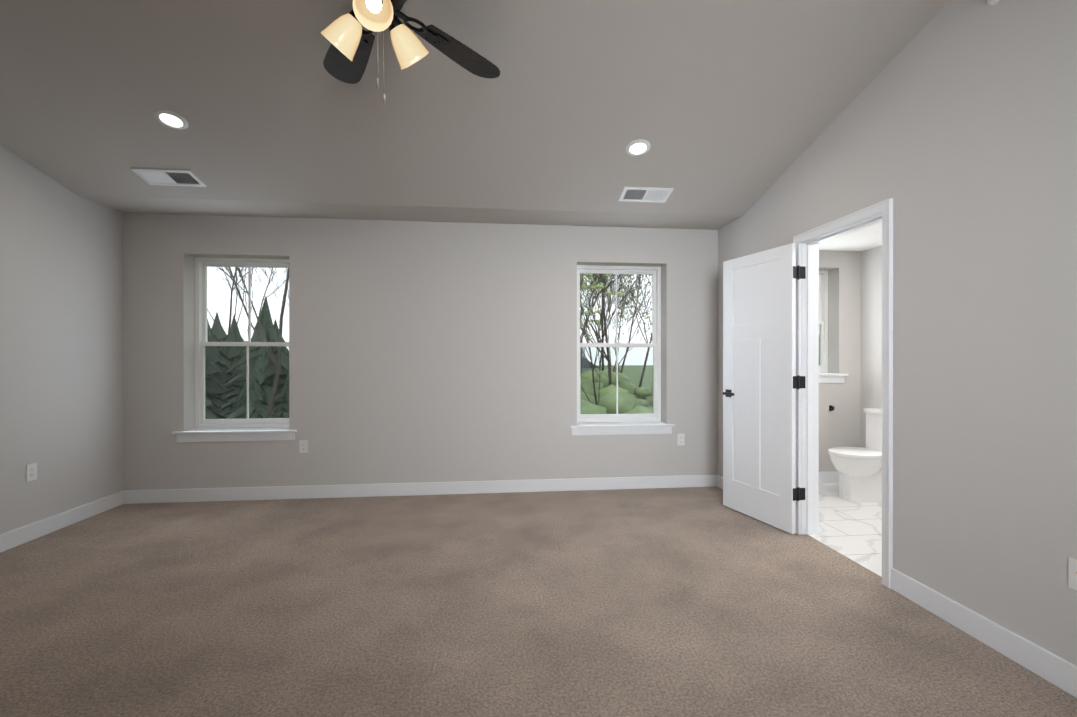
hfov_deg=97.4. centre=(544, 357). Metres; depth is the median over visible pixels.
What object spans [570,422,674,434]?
sill
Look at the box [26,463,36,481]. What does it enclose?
electrical outlet
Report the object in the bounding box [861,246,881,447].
wall
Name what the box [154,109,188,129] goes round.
recessed light
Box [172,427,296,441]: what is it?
sill
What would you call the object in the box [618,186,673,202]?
ceiling vent
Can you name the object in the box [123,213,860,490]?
wall
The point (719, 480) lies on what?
baseboard
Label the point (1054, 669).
baseboard
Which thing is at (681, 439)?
electrical outlet
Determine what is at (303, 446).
electrical outlet
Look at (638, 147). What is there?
recessed light
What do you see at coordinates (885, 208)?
door frame
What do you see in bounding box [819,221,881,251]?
ceiling
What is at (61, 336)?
wall
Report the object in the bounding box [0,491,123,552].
baseboard
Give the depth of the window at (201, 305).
4.40 m
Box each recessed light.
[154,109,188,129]
[626,139,649,155]
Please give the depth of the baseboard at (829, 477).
4.79 m
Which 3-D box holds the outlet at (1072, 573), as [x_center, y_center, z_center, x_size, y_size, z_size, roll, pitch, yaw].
[2.007,0.824,1.778,0.018,0.116,0.072,0,0,-6]
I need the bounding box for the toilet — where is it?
[828,408,881,501]
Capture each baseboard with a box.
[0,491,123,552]
[124,475,715,503]
[716,475,722,489]
[819,471,838,482]
[891,568,1076,697]
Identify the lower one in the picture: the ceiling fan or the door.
the door
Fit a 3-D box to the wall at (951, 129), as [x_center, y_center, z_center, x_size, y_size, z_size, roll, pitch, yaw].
[2.082,-0.774,1.728,0.120,4.115,5.970,0,0,-6]
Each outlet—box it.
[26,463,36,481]
[299,440,307,452]
[677,433,684,444]
[1068,557,1076,589]
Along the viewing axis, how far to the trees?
17.86 m
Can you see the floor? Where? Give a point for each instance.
(851, 530)
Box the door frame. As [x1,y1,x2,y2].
[793,198,892,588]
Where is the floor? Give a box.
[809,483,881,576]
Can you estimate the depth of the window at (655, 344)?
4.79 m
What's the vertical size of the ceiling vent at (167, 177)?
0.054 m
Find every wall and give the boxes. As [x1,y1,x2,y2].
[0,145,122,534]
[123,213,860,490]
[718,0,1076,665]
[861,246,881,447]
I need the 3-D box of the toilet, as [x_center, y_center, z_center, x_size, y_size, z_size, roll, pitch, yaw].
[2.928,0.884,4.286,0.707,0.790,0.440,0,0,-6]
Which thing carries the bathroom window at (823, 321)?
in the wall at (422, 351)
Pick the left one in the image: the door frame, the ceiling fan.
the ceiling fan
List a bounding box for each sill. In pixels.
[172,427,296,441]
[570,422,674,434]
[819,373,847,382]
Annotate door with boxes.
[723,243,805,533]
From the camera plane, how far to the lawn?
118.03 m
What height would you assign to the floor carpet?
0.150 m
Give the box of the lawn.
[597,365,652,388]
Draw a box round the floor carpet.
[0,486,1076,716]
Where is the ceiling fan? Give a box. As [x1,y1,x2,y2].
[321,0,499,103]
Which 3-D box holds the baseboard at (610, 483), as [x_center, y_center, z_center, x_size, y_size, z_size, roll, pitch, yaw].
[-0.970,1.221,4.408,5.400,0.115,0.018,0,0,-6]
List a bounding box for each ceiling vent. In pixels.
[130,168,206,186]
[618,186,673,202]
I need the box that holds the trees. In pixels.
[205,267,652,427]
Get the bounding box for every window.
[195,257,288,427]
[577,265,660,422]
[819,270,827,372]
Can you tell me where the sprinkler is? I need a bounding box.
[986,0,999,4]
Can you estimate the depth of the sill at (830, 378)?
4.80 m
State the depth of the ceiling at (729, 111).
2.85 m
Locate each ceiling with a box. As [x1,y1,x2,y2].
[0,0,949,229]
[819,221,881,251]

